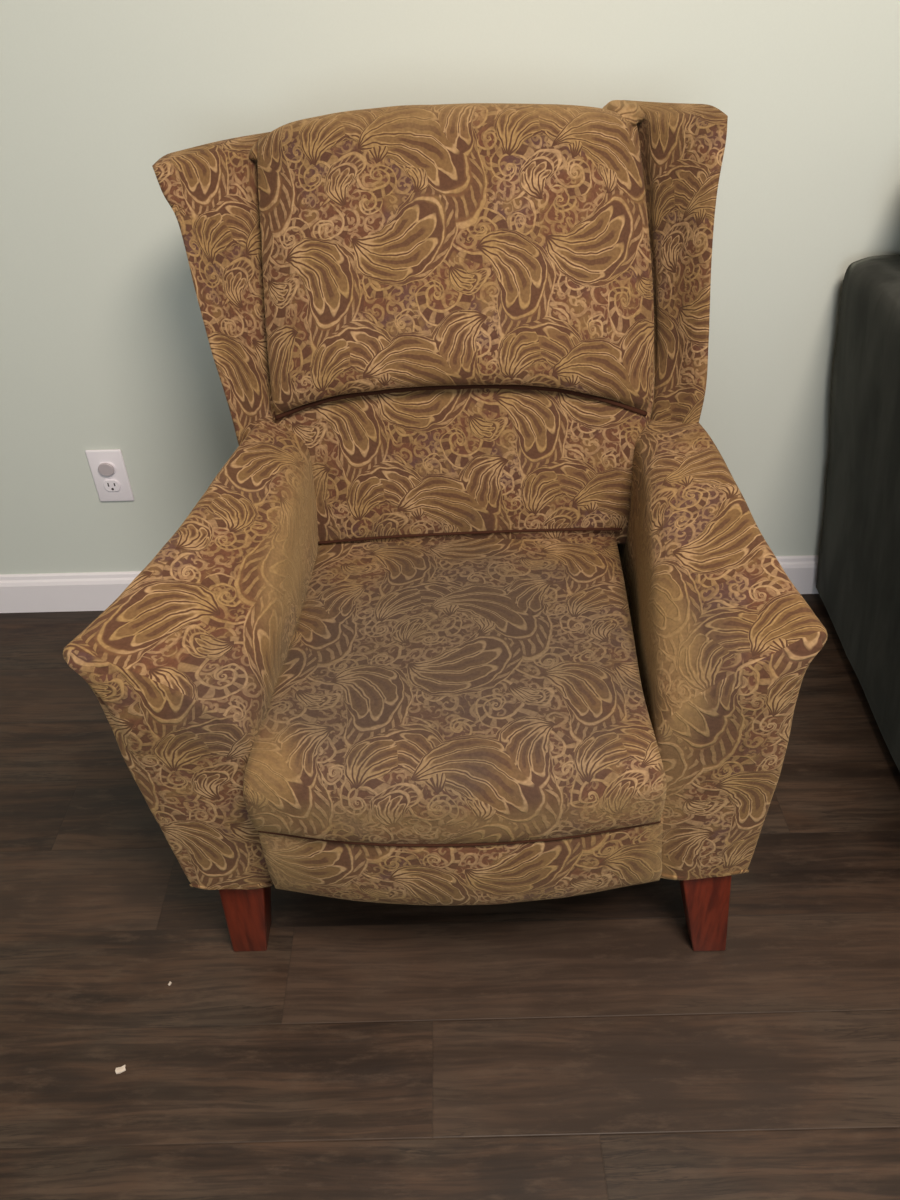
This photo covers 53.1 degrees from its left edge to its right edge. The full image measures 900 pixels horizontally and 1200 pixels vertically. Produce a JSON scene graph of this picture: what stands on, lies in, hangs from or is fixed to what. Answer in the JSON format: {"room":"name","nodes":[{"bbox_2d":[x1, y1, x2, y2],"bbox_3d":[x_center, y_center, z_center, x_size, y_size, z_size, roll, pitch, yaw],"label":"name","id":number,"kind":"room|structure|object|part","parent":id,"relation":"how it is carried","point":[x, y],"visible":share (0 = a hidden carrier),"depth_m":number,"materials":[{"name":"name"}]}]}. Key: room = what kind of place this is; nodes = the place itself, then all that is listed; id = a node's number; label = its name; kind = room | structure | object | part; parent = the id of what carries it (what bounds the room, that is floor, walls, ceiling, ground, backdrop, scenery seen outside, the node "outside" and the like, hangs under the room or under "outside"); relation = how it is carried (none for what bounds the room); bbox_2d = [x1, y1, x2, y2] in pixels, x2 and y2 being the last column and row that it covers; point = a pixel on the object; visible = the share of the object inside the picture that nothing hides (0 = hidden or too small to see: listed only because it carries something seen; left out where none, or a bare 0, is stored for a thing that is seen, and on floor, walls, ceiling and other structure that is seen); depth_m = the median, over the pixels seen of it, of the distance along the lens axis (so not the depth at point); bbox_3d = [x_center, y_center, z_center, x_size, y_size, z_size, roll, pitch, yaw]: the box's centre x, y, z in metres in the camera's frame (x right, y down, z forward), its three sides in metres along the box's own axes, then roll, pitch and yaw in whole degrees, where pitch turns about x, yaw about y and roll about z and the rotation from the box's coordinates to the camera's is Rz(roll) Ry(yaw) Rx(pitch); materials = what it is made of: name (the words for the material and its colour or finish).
{"room":"living room","nodes":[
{"label":"living room","id":0,"kind":"room"},
{"bbox_2d":[0,594,899,1199],"bbox_3d":[0.106,1.289,0.423,4.750,0.100,4.277,-1,38,0],"label":"floor","id":1,"kind":"structure","parent":0,"point":[580,1047],"depth_m":1.25,"materials":[{"name":"brown wood"}]},
{"bbox_2d":[115,1065,125,1073],"bbox_3d":[-0.440,0.627,1.203,0.013,0.003,0.008,-14,40,-15],"label":"paper scrap","id":2,"kind":"object","parent":1,"relation":"on","point":[118,1070],"visible":1,"depth_m":1.20,"materials":[{"name":"white paper"}]},
{"bbox_2d":[63,100,827,951],"bbox_3d":[-0.009,-0.093,1.293,0.825,1.011,0.869,-1,38,0],"label":"wingback armchair","id":3,"kind":"object","parent":1,"relation":"on","point":[473,602],"visible":1,"depth_m":1.19,"materials":[{"name":"brown fabric"}]},
{"bbox_3d":[-0.255,0.011,1.333,0.181,0.461,0.708,6,39,10],"label":"arm","id":4,"kind":"part","parent":3,"relation":"part of"},
{"bbox_3d":[-0.288,0.422,1.305,0.072,0.195,0.075,-1,38,0],"label":"leg","id":5,"kind":"part","parent":3,"relation":"part of","materials":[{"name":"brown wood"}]},
{"bbox_2d":[243,537,666,843],"bbox_3d":[0.011,0.090,1.284,0.506,0.222,0.627,-1,38,0],"label":"seat cushion","id":6,"kind":"object","parent":3,"relation":"on","point":[415,690],"depth_m":1.08,"materials":[{"name":"brown fabric"}]},
{"bbox_2d":[257,103,653,414],"bbox_3d":[0.011,-0.487,1.292,0.558,0.391,0.325,-1,38,0],"label":"cushion","id":7,"kind":"object","parent":3,"relation":"on","point":[465,258],"depth_m":1.21,"materials":[{"name":"brown fabric"}]},
{"bbox_3d":[0.011,0.280,1.071,0.486,0.014,0.039,-1,38,0],"label":"seam cord","id":8,"kind":"part","parent":3,"relation":"part of","materials":[{"name":"brown fabric"}]},
{"bbox_3d":[0.016,-0.282,1.288,0.542,0.067,0.029,-1,38,0],"label":"seam cord","id":9,"kind":"part","parent":3,"relation":"part of","materials":[{"name":"brown fabric"}]},
{"bbox_2d":[270,362,654,543],"bbox_3d":[0.019,-0.230,1.375,0.576,0.320,0.181,-1,38,0],"label":"lumbar cushion","id":10,"kind":"object","parent":3,"relation":"on","point":[388,452],"depth_m":1.31,"materials":[{"name":"brown fabric"}]},
{"bbox_3d":[0.030,-0.098,1.371,0.466,0.026,0.017,-1,38,0],"label":"seam cord","id":11,"kind":"part","parent":3,"relation":"part of","materials":[{"name":"brown fabric"}]},
{"bbox_3d":[0.358,0.413,1.297,0.090,0.195,0.089,-1,38,0],"label":"leg","id":12,"kind":"part","parent":3,"relation":"part of","materials":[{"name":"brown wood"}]},
{"bbox_3d":[0.322,-0.010,1.341,0.167,0.463,0.683,-1,38,0],"label":"arm","id":13,"kind":"part","parent":3,"relation":"part of"},
{"bbox_2d":[816,255,899,771],"bbox_3d":[1.441,-0.119,1.331,1.613,0.950,0.880,-1,38,0],"label":"sofa","id":14,"kind":"object","parent":1,"relation":"on","point":[858,582],"visible":1,"depth_m":1.54,"materials":[{"name":"grey fabric"}]},
{"bbox_2d":[0,0,899,574],"bbox_3d":[0.051,-0.997,1.287,4.750,2.440,0.100,-1,38,0],"label":"wall","id":15,"kind":"structure","parent":0,"point":[104,343],"depth_m":1.46,"materials":[{"name":"green paint"}]},
{"bbox_2d":[85,449,133,501],"bbox_3d":[-0.676,-0.245,1.789,0.070,0.117,0.014,-1,38,0],"label":"wall outlet","id":16,"kind":"object","parent":15,"relation":"attached to","point":[107,467],"visible":1,"depth_m":1.79,"materials":[{"name":"white plastic"}]},
{"bbox_2d":[98,462,115,475],"bbox_3d":[-0.677,-0.258,1.775,0.033,0.028,0.008,-1,38,0],"label":"socket","id":17,"kind":"object","parent":16,"relation":"attached to","point":[104,468],"depth_m":1.77,"materials":[{"name":"grey plastic"}]},
{"bbox_2d":[103,479,120,491],"bbox_3d":[-0.676,-0.229,1.801,0.033,0.026,0.004,-1,38,0],"label":"socket","id":18,"kind":"object","parent":16,"relation":"attached to","point":[109,485],"depth_m":1.80,"materials":[{"name":"white plastic"}]},
{"bbox_2d":[0,555,818,612],"bbox_3d":[0.074,-0.038,1.964,4.750,0.094,0.014,-1,38,0],"label":"baseboard","id":19,"kind":"structure","parent":15,"relation":"attached to","point":[92,591],"depth_m":1.95,"materials":[{"name":"white paint"}]}
]}

